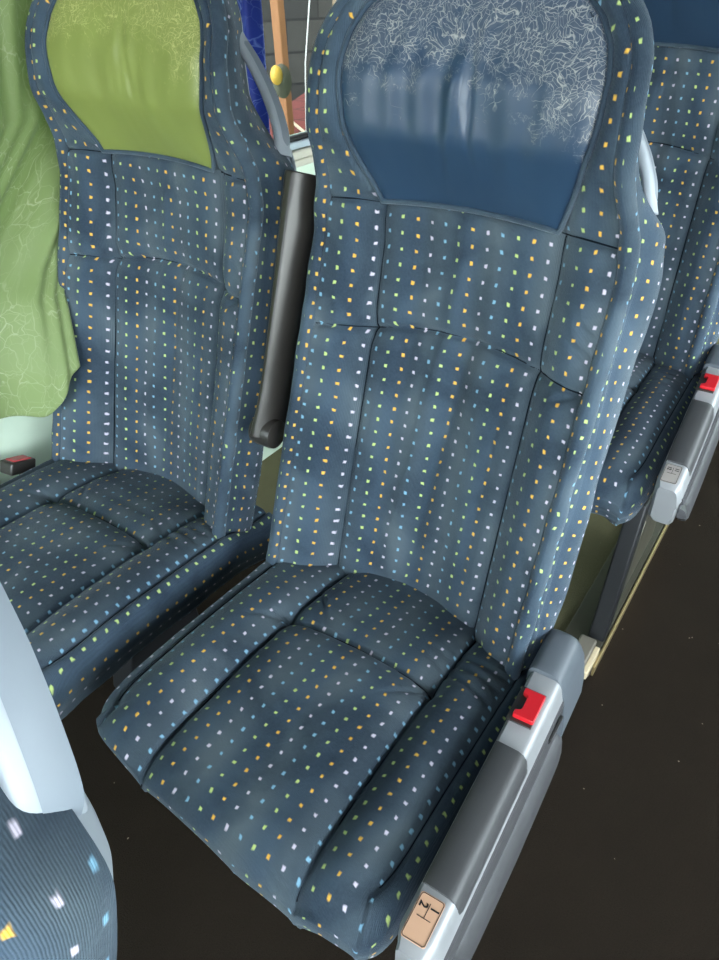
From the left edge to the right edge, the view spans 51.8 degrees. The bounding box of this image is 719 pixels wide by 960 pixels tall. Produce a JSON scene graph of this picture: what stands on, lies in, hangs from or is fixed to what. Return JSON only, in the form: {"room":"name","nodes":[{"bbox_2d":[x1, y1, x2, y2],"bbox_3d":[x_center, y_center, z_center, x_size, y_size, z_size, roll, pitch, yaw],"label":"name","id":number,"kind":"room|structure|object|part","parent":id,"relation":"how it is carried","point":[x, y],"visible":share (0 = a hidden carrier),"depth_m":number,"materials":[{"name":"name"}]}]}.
{"room":"vehicle interior","nodes":[
{"label":"vehicle interior","id":0,"kind":"room"},
{"bbox_2d":[0,131,314,484],"bbox_3d":[-0.493,-0.548,1.612,0.060,1.560,6.000,21,40,27],"label":"wall","id":1,"kind":"structure","parent":0,"point":[19,435],"depth_m":1.52,"materials":[{"name":"white plastic"}]},
{"bbox_2d":[0,0,79,418],"bbox_3d":[-0.674,-0.427,1.074,0.128,0.898,1.237,21,40,27],"label":"curtain","id":2,"kind":"object","parent":1,"relation":"hanging from","point":[39,358],"visible":0.62,"depth_m":1.32,"materials":[{"name":"green fabric"}]},
{"bbox_2d":[237,0,269,133],"bbox_3d":[-0.290,-0.956,1.533,0.052,0.560,0.236,21,40,27],"label":"curtain","id":3,"kind":"object","parent":1,"relation":"hanging from","point":[250,10],"visible":0.07,"depth_m":1.63,"materials":[{"name":"blue fabric"}]},
{"bbox_2d":[290,132,307,141],"bbox_3d":[-0.471,-0.622,1.542,0.016,0.010,6.000,21,40,27],"label":"trim","id":4,"kind":"structure","parent":1,"relation":"attached to","point":[304,135],"depth_m":1.92,"materials":[{"name":"black rubber"}]},
{"bbox_2d":[290,138,309,150],"bbox_3d":[-0.462,-0.608,1.546,0.018,0.018,6.000,21,40,27],"label":"trim","id":5,"kind":"structure","parent":1,"relation":"attached to","point":[305,142],"depth_m":1.92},
{"bbox_2d":[292,145,313,167],"bbox_3d":[-0.459,-0.580,1.563,0.024,0.042,6.000,21,40,27],"label":"trim","id":6,"kind":"structure","parent":1,"relation":"attached to","point":[303,156],"depth_m":1.94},
{"bbox_2d":[256,338,718,631],"bbox_3d":[0.787,-0.465,2.850,1.025,0.006,2.980,21,40,27],"label":"trim","id":7,"kind":"structure","parent":1,"relation":"attached to","point":[600,537],"depth_m":1.95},
{"bbox_2d":[61,440,718,959],"bbox_3d":[0.525,0.497,1.528,2.485,0.040,6.100,21,40,27],"label":"floor","id":8,"kind":"structure","parent":0,"point":[618,859],"depth_m":1.31,"materials":[{"name":"carpet"}]},
{"bbox_2d":[0,582,116,959],"bbox_3d":[-0.448,0.493,0.391,0.494,1.269,0.730,21,40,27],"label":"seat","id":9,"kind":"object","parent":8,"relation":"on","point":[58,894],"visible":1,"depth_m":0.29,"materials":[{"name":"blue fabric"}]},
{"bbox_3d":[-0.150,0.059,0.296,0.023,0.143,0.110,-27,43,-33],"label":"grip panel","id":10,"kind":"part","parent":9,"relation":"part of","materials":[{"name":"grey plastic"}]},
{"bbox_3d":[-0.157,0.066,0.296,0.040,0.168,0.131,-25,42,-31],"label":"grab handle","id":11,"kind":"part","parent":9,"relation":"part of","materials":[{"name":"grey plastic"}]},
{"bbox_3d":[-0.342,0.266,0.432,0.483,0.932,0.321,21,40,27],"label":"backrest","id":12,"kind":"part","parent":9,"relation":"part of","materials":[{"name":"blue fabric"}]},
{"bbox_2d":[0,0,315,719],"bbox_3d":[-0.420,-0.111,1.218,0.550,1.300,0.728,21,40,27],"label":"seat","id":13,"kind":"object","parent":8,"relation":"on","point":[186,230],"visible":0.98,"depth_m":1.21,"materials":[{"name":"blue fabric"}]},
{"bbox_2d":[0,455,35,475],"bbox_3d":[-0.667,0.009,1.493,0.035,0.148,0.084,16,38,21],"label":"seat belt buckle","id":14,"kind":"object","parent":13,"relation":"attached to","point":[16,465],"visible":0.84,"depth_m":1.44,"materials":[{"name":"black plastic"}]},
{"bbox_2d":[0,459,271,719],"bbox_3d":[-0.498,0.138,1.314,0.493,0.155,0.536,21,40,27],"label":"seat cushion","id":15,"kind":"object","parent":13,"relation":"on","point":[99,558],"depth_m":1.24,"materials":[{"name":"blue fabric"}]},
{"bbox_3d":[-0.337,-0.362,1.261,0.482,0.933,0.321,21,40,27],"label":"backrest","id":16,"kind":"part","parent":13,"relation":"part of","materials":[{"name":"blue fabric"}]},
{"bbox_3d":[-0.149,-0.583,1.117,0.040,0.168,0.131,-25,42,-31],"label":"grab handle","id":17,"kind":"part","parent":13,"relation":"part of","materials":[{"name":"grey plastic"}]},
{"bbox_3d":[-0.142,-0.590,1.117,0.023,0.143,0.110,-27,43,-33],"label":"grip panel","id":18,"kind":"part","parent":13,"relation":"part of","materials":[{"name":"grey plastic"}]},
{"bbox_3d":[-0.107,-0.257,1.139,0.051,0.403,0.194,21,40,27],"label":"armrest","id":19,"kind":"part","parent":13,"relation":"part of","materials":[{"name":"black plastic"}]},
{"bbox_2d":[96,0,665,959],"bbox_3d":[0.043,0.066,0.968,0.573,1.306,0.740,21,40,27],"label":"seat","id":20,"kind":"object","parent":8,"relation":"on","point":[366,729],"visible":1,"depth_m":0.95,"materials":[{"name":"blue patterned fabric"},{"name":"dark metal"},{"name":"silver paint"}]},
{"bbox_2d":[96,561,529,959],"bbox_3d":[-0.037,0.315,1.068,0.493,0.156,0.536,21,40,27],"label":"seat cushion","id":21,"kind":"object","parent":20,"relation":"on","point":[323,728],"depth_m":0.95,"materials":[{"name":"blue fabric"}]},
{"bbox_3d":[0.123,-0.185,1.014,0.483,0.933,0.320,21,40,27],"label":"backrest","id":22,"kind":"part","parent":20,"relation":"part of","materials":[{"name":"blue fabric"}]},
{"bbox_3d":[0.173,0.407,0.923,0.049,0.171,0.479,19,39,25],"label":"trim","id":23,"kind":"part","parent":20,"relation":"part of","materials":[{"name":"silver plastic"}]},
{"bbox_3d":[0.182,0.444,0.895,0.019,0.139,0.382,19,39,25],"label":"panel","id":24,"kind":"part","parent":20,"relation":"part of","materials":[{"name":"grey plastic"}]},
{"bbox_3d":[0.312,-0.406,0.870,0.040,0.168,0.131,-25,42,-31],"label":"grab handle","id":25,"kind":"part","parent":20,"relation":"part of","materials":[{"name":"grey plastic"}]},
{"bbox_3d":[0.319,-0.413,0.870,0.023,0.143,0.110,-27,43,-33],"label":"grip panel","id":26,"kind":"part","parent":20,"relation":"part of","materials":[{"name":"grey plastic"}]},
{"bbox_2d":[565,491,668,676],"bbox_3d":[1.248,-0.289,2.582,0.092,0.034,2.870,21,40,27],"label":"rail","id":27,"kind":"object","parent":8,"relation":"on","point":[580,624],"visible":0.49,"depth_m":1.76,"materials":[{"name":"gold metal"}]},
{"bbox_2d":[578,0,718,678],"bbox_3d":[0.485,-0.367,1.448,0.564,1.415,0.637,21,40,26],"label":"seat","id":28,"kind":"object","parent":8,"relation":"on","point":[665,438],"visible":0.4,"depth_m":1.44,"materials":[{"name":"blue fabric"}]},
{"bbox_3d":[0.556,0.190,1.584,0.036,0.334,0.124,21,40,27],"label":"leg","id":29,"kind":"part","parent":28,"relation":"part of","materials":[{"name":"metal"}]},
{"bbox_3d":[0.647,0.128,1.712,0.010,0.290,0.419,21,40,27],"label":"plate","id":30,"kind":"part","parent":28,"relation":"part of","materials":[{"name":"grey metal"}]},
{"bbox_2d":[591,352,701,525],"bbox_3d":[0.439,-0.161,1.589,0.493,0.159,0.536,21,48,27],"label":"seat cushion","id":31,"kind":"object","parent":28,"relation":"on","point":[660,392],"depth_m":1.40,"materials":[{"name":"blue fabric"}]},
{"bbox_3d":[0.565,-0.662,1.470,0.482,0.943,0.196,21,40,27],"label":"backrest","id":32,"kind":"part","parent":28,"relation":"part of","materials":[{"name":"blue fabric"}]},
{"bbox_3d":[0.647,-0.078,1.436,0.050,0.201,0.491,19,39,25],"label":"trim","id":33,"kind":"part","parent":28,"relation":"part of","materials":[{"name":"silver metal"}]},
{"bbox_3d":[0.658,-0.040,1.412,0.020,0.162,0.395,19,39,25],"label":"panel","id":34,"kind":"part","parent":28,"relation":"part of","materials":[{"name":"grey plastic"}]},
{"label":"outside","id":35,"kind":"structure","parent":0,"visible":0},
{"label":"ground","id":36,"kind":"structure","parent":35,"visible":0},
{"bbox_2d":[269,91,306,138],"bbox_3d":[-0.215,-1.737,5.272,2.900,1.600,4.850,21,40,27],"label":"terrace","id":37,"kind":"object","parent":36,"relation":"on","point":[298,105],"visible":0.02,"depth_m":4.77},
{"bbox_2d":[270,0,294,134],"bbox_3d":[-0.318,-1.793,2.916,0.040,1.199,0.123,21,40,27],"label":"wooden post","id":38,"kind":"object","parent":37,"relation":"on","point":[277,6],"visible":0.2,"depth_m":2.94,"materials":[{"name":"brown wood"}]},
{"bbox_2d":[294,122,304,131],"bbox_3d":[-0.358,-2.063,4.325,0.017,0.020,0.916,-10,36,-14],"label":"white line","id":39,"kind":"object","parent":37,"relation":"on","point":[297,126],"visible":0.3,"depth_m":4.29,"materials":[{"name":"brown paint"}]},
{"bbox_2d":[305,0,309,130],"bbox_3d":[-0.212,-2.045,2.932,0.006,1.597,0.096,21,40,27],"label":"cable","id":40,"kind":"object","parent":37,"relation":"on","point":[309,0],"visible":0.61,"depth_m":3.10,"materials":[{"name":"white plastic"}]},
{"bbox_2d":[261,0,331,100],"bbox_3d":[-1.420,-4.142,7.003,8.727,3.600,0.285,-24,42,-31],"label":"stone wall","id":41,"kind":"structure","parent":36,"relation":"on","point":[296,11],"depth_m":7.37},
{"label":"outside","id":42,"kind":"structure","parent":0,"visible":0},
{"bbox_2d":[270,64,291,98],"bbox_3d":[-0.246,-1.248,2.318,0.068,0.096,0.038,-10,36,-14],"label":"reflector","id":43,"kind":"object","parent":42,"point":[280,75],"visible":0.97,"depth_m":2.31,"materials":[{"name":"yellow plastic"}]}
]}

